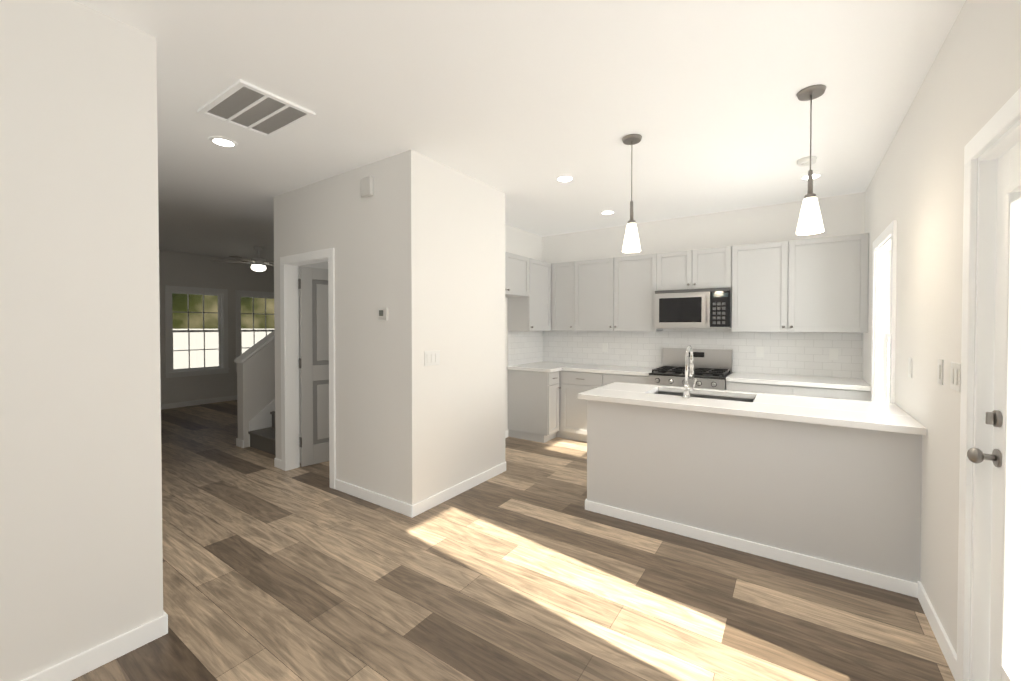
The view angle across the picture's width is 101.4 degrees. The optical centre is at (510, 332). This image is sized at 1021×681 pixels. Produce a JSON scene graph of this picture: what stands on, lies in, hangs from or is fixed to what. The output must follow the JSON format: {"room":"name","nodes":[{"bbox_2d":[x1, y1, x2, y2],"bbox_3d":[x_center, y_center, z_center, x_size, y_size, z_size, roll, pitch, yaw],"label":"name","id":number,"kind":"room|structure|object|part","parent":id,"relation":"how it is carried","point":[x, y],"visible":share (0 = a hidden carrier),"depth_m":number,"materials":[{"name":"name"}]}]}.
{"room":"kitchen","nodes":[
{"label":"kitchen","id":0,"kind":"room"},
{"bbox_2d":[0,0,162,680],"bbox_3d":[-2.279,0.043,1.043,0.120,2.740,2.200,1,1,34],"label":"wall","id":1,"kind":"structure","parent":0,"point":[81,559],"depth_m":1.70,"materials":[{"name":"white paint"}]},
{"bbox_2d":[21,615,166,680],"bbox_3d":[-2.220,1.368,1.030,0.014,0.090,2.214,1,1,34],"label":"baseboard","id":2,"kind":"structure","parent":1,"relation":"attached to","point":[81,664],"depth_m":1.76,"materials":[{"name":"white wood"}]},
{"bbox_2d":[163,610,167,633],"bbox_3d":[-1.651,1.355,1.973,0.134,0.090,0.014,1,1,34],"label":"baseboard","id":3,"kind":"structure","parent":1,"relation":"attached to","point":[165,614],"depth_m":1.94,"materials":[{"name":"white wood"}]},
{"bbox_2d":[159,250,273,403],"bbox_3d":[-5.582,-0.054,7.885,0.120,2.740,5.640,1,1,34],"label":"wall","id":4,"kind":"structure","parent":0,"point":[187,269],"depth_m":7.71,"materials":[{"name":"white paint"}]},
{"bbox_2d":[165,285,229,377],"bbox_3d":[-5.729,-0.020,7.635,0.160,1.602,0.980,1,1,34],"label":"living room window","id":5,"kind":"structure","parent":4,"relation":"in","point":[222,321],"depth_m":7.62,"materials":[{"name":"white"}]},
{"bbox_2d":[161,395,236,409],"bbox_3d":[-5.527,1.271,7.866,0.014,0.090,5.400,1,1,34],"label":"baseboard","id":6,"kind":"structure","parent":4,"relation":"attached to","point":[195,402],"depth_m":7.60,"materials":[{"name":"white wood"}]},
{"bbox_2d":[235,290,274,371],"bbox_3d":[-5.110,-0.033,8.544,0.160,1.602,0.980,1,1,34],"label":"living room window","id":7,"kind":"structure","parent":4,"relation":"in","point":[239,294],"depth_m":8.32,"materials":[{"name":"white"}]},
{"bbox_2d":[237,338,274,447],"bbox_3d":[-2.641,0.086,5.765,0.150,2.520,2.000,1,1,34],"label":"wall","id":8,"kind":"structure","parent":0,"point":[255,383],"depth_m":5.01,"materials":[{"name":"white paint"}]},
{"bbox_2d":[236,438,243,447],"bbox_3d":[-3.208,1.312,4.950,0.178,0.090,0.014,1,1,34],"label":"baseboard","id":9,"kind":"structure","parent":8,"relation":"attached to","point":[239,442],"depth_m":4.94,"materials":[{"name":"white wood"}]},
{"bbox_2d":[234,330,274,362],"bbox_3d":[-2.647,-0.432,5.750,0.190,1.554,2.020,1,1,34],"label":"trim","id":10,"kind":"structure","parent":8,"relation":"on","point":[255,348],"depth_m":5.05,"materials":[{"name":"white wood"}]},
{"bbox_2d":[249,399,274,446],"bbox_3d":[-2.555,0.459,5.748,0.015,1.774,1.940,1,1,34],"label":"trim","id":11,"kind":"structure","parent":8,"relation":"attached to","point":[262,419],"depth_m":5.08,"materials":[{"name":"white wood"}]},
{"bbox_2d":[298,261,327,462],"bbox_3d":[-2.010,-0.009,4.718,0.110,2.740,1.000,1,1,34],"label":"wall","id":12,"kind":"structure","parent":0,"point":[323,265],"depth_m":4.36,"materials":[{"name":"white paint"}]},
{"bbox_2d":[273,150,422,504],"bbox_3d":[-1.537,0.005,3.725,2.010,2.740,0.110,1,1,34],"label":"wall","id":13,"kind":"structure","parent":0,"point":[375,240],"depth_m":3.37,"materials":[{"name":"white paint"}]},
{"bbox_2d":[274,458,281,468],"bbox_3d":[-2.343,1.323,4.217,0.145,0.090,0.014,1,1,34],"label":"baseboard","id":14,"kind":"structure","parent":13,"relation":"attached to","point":[277,463],"depth_m":4.21,"materials":[{"name":"white wood"}]},
{"bbox_2d":[285,258,327,470],"bbox_3d":[-1.874,0.346,3.959,0.765,2.050,0.108,1,1,34],"label":"trim","id":15,"kind":"structure","parent":13,"relation":"attached to","point":[291,367],"depth_m":4.16,"materials":[{"name":"white wood"}]},
{"bbox_2d":[280,248,335,488],"bbox_3d":[-1.910,0.315,3.905,0.895,2.115,0.018,1,1,34],"label":"trim","id":16,"kind":"structure","parent":13,"relation":"attached to","point":[329,253],"depth_m":3.69,"materials":[{"name":"white wood"}]},
{"bbox_2d":[298,266,328,466],"bbox_3d":[-1.867,0.344,4.478,0.184,2.025,0.747,1,1,44],"label":"closet door","id":17,"kind":"structure","parent":13,"relation":"in","point":[314,362],"depth_m":4.31,"materials":[{"name":"grey paint"}]},
{"bbox_2d":[360,176,373,197],"bbox_3d":[-1.153,-1.170,3.356,0.130,0.150,0.040,1,1,34],"label":"door chime","id":18,"kind":"object","parent":13,"relation":"attached to","point":[366,186],"visible":1,"depth_m":3.33,"materials":[{"name":"white plastic"}]},
{"bbox_2d":[335,479,412,517],"bbox_3d":[-1.132,1.335,3.393,0.974,0.090,0.014,1,1,34],"label":"baseboard","id":19,"kind":"structure","parent":13,"relation":"attached to","point":[401,507],"depth_m":3.35,"materials":[{"name":"white wood"}]},
{"bbox_2d":[378,308,387,320],"bbox_3d":[-1.000,-0.144,3.276,0.100,0.100,0.024,1,1,34],"label":"thermostat","id":20,"kind":"object","parent":13,"relation":"attached to","point":[382,314],"visible":0.98,"depth_m":3.26,"materials":[{"name":"white plastic"}]},
{"bbox_2d":[422,155,504,499],"bbox_3d":[-0.408,0.005,3.695,0.110,2.740,1.110,1,1,34],"label":"wall","id":21,"kind":"structure","parent":0,"point":[463,262],"depth_m":3.58,"materials":[{"name":"white paint"}]},
{"bbox_2d":[424,350,439,365],"bbox_3d":[-0.615,0.201,3.288,0.009,0.115,0.167,1,1,34],"label":"switch box","id":22,"kind":"object","parent":21,"relation":"attached to","point":[431,358],"visible":1,"depth_m":3.28,"materials":[{"name":"white plastic"}]},
{"bbox_2d":[411,462,505,517],"bbox_3d":[-0.392,1.331,3.627,0.014,0.090,1.234,1,1,34],"label":"baseboard","id":23,"kind":"structure","parent":21,"relation":"attached to","point":[422,506],"depth_m":3.52,"materials":[{"name":"white wood"}]},
{"bbox_2d":[72,400,954,680],"bbox_3d":[-2.191,1.417,4.268,9.820,0.100,7.840,1,1,34],"label":"floor","id":24,"kind":"structure","parent":0,"point":[525,566],"depth_m":2.23,"materials":[{"name":"brown wood"}]},
{"bbox_2d":[248,411,275,454],"bbox_3d":[-2.069,0.493,5.594,0.959,1.710,2.270,1,1,34],"label":"stairs","id":25,"kind":"structure","parent":24,"relation":"on","point":[263,439],"depth_m":4.83,"materials":[{"name":"carpet"}]},
{"bbox_2d":[507,369,556,442],"bbox_3d":[0.289,0.914,5.335,0.608,0.876,0.265,1,1,34],"label":"base cabinet","id":26,"kind":"object","parent":24,"relation":"on","point":[532,397],"depth_m":5.21,"materials":[{"name":"grey paint"}]},
{"bbox_2d":[507,361,576,372],"bbox_3d":[0.474,0.453,5.570,0.643,0.040,0.923,1,1,34],"label":"countertop","id":27,"kind":"structure","parent":26,"relation":"on","point":[534,366],"depth_m":5.36,"materials":[{"name":"white stone"}]},
{"bbox_2d":[557,369,608,441],"bbox_3d":[1.031,0.914,5.343,0.651,0.876,0.683,1,1,34],"label":"base cabinet","id":28,"kind":"object","parent":24,"relation":"on","point":[571,410],"depth_m":5.18,"materials":[{"name":"grey paint"}]},
{"bbox_2d":[561,365,651,376],"bbox_3d":[1.266,0.458,5.201,1.082,0.040,0.643,1,1,34],"label":"countertop","id":29,"kind":"structure","parent":28,"relation":"on","point":[629,370],"depth_m":5.06,"materials":[{"name":"white stone"}]},
{"bbox_2d":[609,373,647,383],"bbox_3d":[1.469,0.918,5.078,0.602,0.876,0.628,1,1,34],"label":"base cabinet","id":30,"kind":"object","parent":24,"relation":"on","point":[613,377],"depth_m":4.79,"materials":[{"name":"grey paint"}]},
{"bbox_2d":[648,348,732,389],"bbox_3d":[2.006,0.777,4.650,0.756,1.170,0.709,1,1,34],"label":"range","id":31,"kind":"object","parent":24,"relation":"on","point":[713,368],"visible":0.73,"depth_m":4.68,"materials":[{"name":"silver metal"}]},
{"bbox_2d":[586,402,921,597],"bbox_3d":[1.439,0.950,2.816,1.888,0.876,0.223,1,1,34],"label":"base cabinet","id":32,"kind":"object","parent":24,"relation":"on","point":[830,486],"depth_m":2.57,"materials":[{"name":"grey paint"}]},
{"bbox_3d":[1.560,1.347,3.011,1.901,0.075,0.699,1,1,34],"label":"trim","id":33,"kind":"part","parent":32,"relation":"part of","materials":[{"name":"white wood"}]},
{"bbox_2d":[578,382,926,435],"bbox_3d":[1.515,0.490,2.953,1.924,0.040,0.745,1,1,34],"label":"countertop","id":34,"kind":"structure","parent":32,"relation":"on","point":[882,416],"depth_m":2.67,"materials":[{"name":"white stone"}]},
{"bbox_2d":[682,345,696,398],"bbox_3d":[1.314,0.280,3.021,0.100,0.376,0.217,1,1,34],"label":"faucet","id":35,"kind":"object","parent":34,"relation":"on","point":[687,389],"visible":1,"depth_m":2.96,"materials":[{"name":"silver metal"}]},
{"bbox_2d":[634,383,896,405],"bbox_3d":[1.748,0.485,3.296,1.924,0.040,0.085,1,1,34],"label":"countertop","id":36,"kind":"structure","parent":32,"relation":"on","point":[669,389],"depth_m":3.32,"materials":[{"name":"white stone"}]},
{"bbox_2d":[652,391,753,401],"bbox_3d":[1.451,0.622,3.201,0.750,0.231,0.430,1,1,34],"label":"sink basin","id":37,"kind":"object","parent":36,"relation":"in","point":[745,398],"depth_m":3.34,"materials":[{"name":"silver metal"}]},
{"bbox_2d":[726,381,870,400],"bbox_3d":[2.816,0.931,4.162,1.125,0.876,0.628,1,1,34],"label":"base cabinet","id":38,"kind":"object","parent":24,"relation":"on","point":[795,390],"depth_m":3.87,"materials":[{"name":"grey paint"}]},
{"bbox_2d":[726,373,870,392],"bbox_3d":[2.812,0.473,4.149,1.125,0.040,0.643,1,1,34],"label":"countertop","id":39,"kind":"structure","parent":38,"relation":"on","point":[749,378],"depth_m":4.02,"materials":[{"name":"white stone"}]},
{"bbox_2d":[73,0,965,263],"bbox_3d":[-2.191,-1.423,4.228,9.820,0.100,7.840,1,1,34],"label":"ceiling","id":40,"kind":"structure","parent":0,"point":[522,105],"depth_m":2.38,"materials":[{"name":"white paint"}]},
{"bbox_2d":[209,136,237,146],"bbox_3d":[-2.036,-1.350,2.963,0.170,0.007,0.170,1,1,34],"label":"recessed light","id":41,"kind":"object","parent":40,"relation":"in","point":[223,141],"visible":1,"depth_m":2.94,"materials":[{"name":"white"}]},
{"bbox_2d":[210,247,273,271],"bbox_3d":[-4.142,-1.210,6.942,1.292,0.400,1.235,1,1,34],"label":"ceiling fan","id":42,"kind":"object","parent":40,"relation":"hanging from","point":[258,264],"visible":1,"depth_m":6.82,"materials":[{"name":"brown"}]},
{"bbox_2d":[197,79,314,138],"bbox_3d":[-1.550,-1.341,2.548,0.570,0.014,0.420,1,1,34],"label":"ceiling vent","id":43,"kind":"object","parent":40,"relation":"in","point":[243,105],"visible":0.98,"depth_m":2.52,"materials":[{"name":"white metal"}]},
{"bbox_2d":[555,175,573,181],"bbox_3d":[0.481,-1.361,3.693,0.170,0.007,0.170,1,1,34],"label":"recessed light","id":44,"kind":"object","parent":40,"relation":"in","point":[563,178],"visible":1,"depth_m":3.68,"materials":[{"name":"white"}]},
{"bbox_2d":[600,210,614,213],"bbox_3d":[1.115,-1.376,4.786,0.170,0.007,0.170,1,1,34],"label":"recessed light","id":45,"kind":"object","parent":40,"relation":"in","point":[607,212],"visible":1,"depth_m":4.77,"materials":[{"name":"white"}]},
{"bbox_2d":[622,134,641,252],"bbox_3d":[0.846,-0.961,2.913,0.136,0.784,0.136,1,1,34],"label":"pendant light","id":46,"kind":"object","parent":40,"relation":"hanging from","point":[631,243],"visible":1,"depth_m":2.89,"materials":[{"name":"white glass"}]},
{"bbox_2d":[797,156,816,166],"bbox_3d":[2.324,-1.338,3.274,0.130,0.041,0.130,1,1,34],"label":"smoke detector","id":47,"kind":"object","parent":40,"relation":"attached to","point":[803,161],"visible":0.9,"depth_m":3.25,"materials":[{"name":"white"}]},
{"bbox_2d":[799,173,822,179],"bbox_3d":[2.622,-1.360,3.640,0.170,0.007,0.170,1,1,34],"label":"recessed light","id":48,"kind":"object","parent":40,"relation":"in","point":[805,177],"visible":0.81,"depth_m":3.63,"materials":[{"name":"white"}]},
{"bbox_2d":[796,84,825,234],"bbox_3d":[1.678,-0.952,2.334,0.136,0.784,0.136,1,1,34],"label":"pendant light","id":49,"kind":"object","parent":40,"relation":"hanging from","point":[810,222],"visible":1,"depth_m":2.31,"materials":[{"name":"white glass"}]},
{"bbox_2d":[505,224,541,436],"bbox_3d":[-0.127,-0.018,5.353,0.110,2.740,1.950,1,1,34],"label":"wall","id":50,"kind":"structure","parent":0,"point":[520,242],"depth_m":5.52,"materials":[{"name":"white paint"}]},
{"bbox_2d":[505,252,528,296],"bbox_3d":[-0.196,-0.684,4.848,0.328,0.486,1.044,1,1,34],"label":"upper cabinet","id":51,"kind":"object","parent":50,"relation":"attached to","point":[516,266],"depth_m":4.97,"materials":[{"name":"grey paint"}]},
{"bbox_2d":[506,258,552,332],"bbox_3d":[0.272,-0.479,5.487,0.388,0.914,0.650,1,1,34],"label":"upper cabinet","id":52,"kind":"object","parent":50,"relation":"attached to","point":[533,313],"depth_m":5.36,"materials":[{"name":"grey paint"}]},
{"bbox_2d":[542,192,864,378],"bbox_3d":[1.464,-0.021,5.541,4.930,2.740,0.150,1,1,34],"label":"wall","id":53,"kind":"structure","parent":0,"point":[841,215],"depth_m":4.82,"materials":[{"name":"white paint"}]},
{"bbox_2d":[553,261,576,332],"bbox_3d":[0.785,-0.482,5.669,0.416,0.914,0.388,1,1,34],"label":"upper cabinet","id":54,"kind":"object","parent":53,"relation":"attached to","point":[564,273],"depth_m":5.56,"materials":[{"name":"grey paint"}]},
{"bbox_2d":[577,253,664,332],"bbox_3d":[1.338,-0.477,5.329,1.111,0.914,0.328,1,1,34],"label":"upper cabinet","id":55,"kind":"object","parent":53,"relation":"attached to","point":[616,294],"depth_m":5.15,"materials":[{"name":"grey paint"}]},
{"bbox_2d":[508,329,862,378],"bbox_3d":[1.710,0.197,4.741,3.616,0.493,0.898,1,1,34],"label":"backsplash","id":56,"kind":"structure","parent":53,"relation":"attached to","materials":[{"name":"tile"}]},
{"bbox_2d":[657,246,728,290],"bbox_3d":[2.119,-0.706,4.795,0.784,0.441,0.328,1,1,34],"label":"upper cabinet","id":57,"kind":"object","parent":53,"relation":"attached to","point":[709,267],"depth_m":4.65,"materials":[{"name":"grey paint"}]},
{"bbox_2d":[655,287,731,328],"bbox_3d":[2.084,-0.263,4.750,0.776,0.436,0.431,1,1,34],"label":"microwave","id":58,"kind":"object","parent":57,"relation":"attached to","point":[708,308],"visible":0.98,"depth_m":4.59,"materials":[{"name":"silver metal"}]},
{"bbox_2d":[729,240,796,332],"bbox_3d":[2.674,-0.464,4.420,0.559,0.914,0.328,1,1,34],"label":"upper cabinet","id":59,"kind":"object","parent":53,"relation":"attached to","point":[762,276],"depth_m":4.28,"materials":[{"name":"grey paint"}]},
{"bbox_2d":[797,233,868,332],"bbox_3d":[3.087,-0.460,4.139,0.673,0.914,0.328,1,1,34],"label":"upper cabinet","id":60,"kind":"object","parent":53,"relation":"attached to","point":[799,309],"depth_m":3.97,"materials":[{"name":"grey paint"}]},
{"bbox_2d":[863,0,1020,680],"bbox_3d":[1.604,0.040,1.231,0.150,2.740,7.120,1,1,34],"label":"wall","id":61,"kind":"structure","parent":0,"point":[969,87],"depth_m":1.95,"materials":[{"name":"white paint"}]},
{"bbox_2d":[871,220,896,402],"bbox_3d":[2.876,0.044,3.136,0.190,1.602,0.920,1,1,34],"label":"kitchen window","id":62,"kind":"structure","parent":61,"relation":"in","point":[884,260],"depth_m":3.43,"materials":[{"name":"white"}]},
{"bbox_2d":[908,357,912,377],"bbox_3d":[2.315,0.203,2.419,0.008,0.115,0.075,1,1,34],"label":"electrical outlet","id":63,"kind":"object","parent":61,"relation":"attached to","point":[910,364],"visible":1,"depth_m":2.41,"materials":[{"name":"white plastic"}]},
{"bbox_2d":[917,581,956,680],"bbox_3d":[1.964,1.355,1.924,0.014,0.090,0.660,1,1,34],"label":"baseboard","id":64,"kind":"structure","parent":61,"relation":"attached to","point":[945,645],"depth_m":1.89,"materials":[{"name":"white wood"}]},
{"bbox_2d":[937,359,943,384],"bbox_3d":[1.977,0.180,1.923,0.009,0.115,0.075,1,1,34],"label":"light switch","id":65,"kind":"object","parent":61,"relation":"attached to","point":[940,370],"visible":1,"depth_m":1.91,"materials":[{"name":"white plastic"}]},
{"bbox_2d":[950,362,960,391],"bbox_3d":[1.854,0.183,1.741,0.009,0.115,0.121,1,1,34],"label":"light switch","id":66,"kind":"object","parent":61,"relation":"attached to","point":[955,378],"visible":0.94,"depth_m":1.72,"materials":[{"name":"white plastic"}]},
{"bbox_2d":[956,87,1020,680],"bbox_3d":[1.575,0.345,1.208,0.168,2.130,0.940,1,1,34],"label":"door frame","id":67,"kind":"structure","parent":61,"relation":"attached to","point":[977,385],"depth_m":1.55,"materials":[{"name":"white wood"}]},
{"bbox_2d":[967,141,1020,680],"bbox_3d":[1.579,0.383,1.205,0.211,2.016,0.752,1,1,34],"label":"patio door","id":68,"kind":"structure","parent":61,"relation":"in","point":[1003,417],"depth_m":1.42,"materials":[{"name":"white wood"}]}
]}

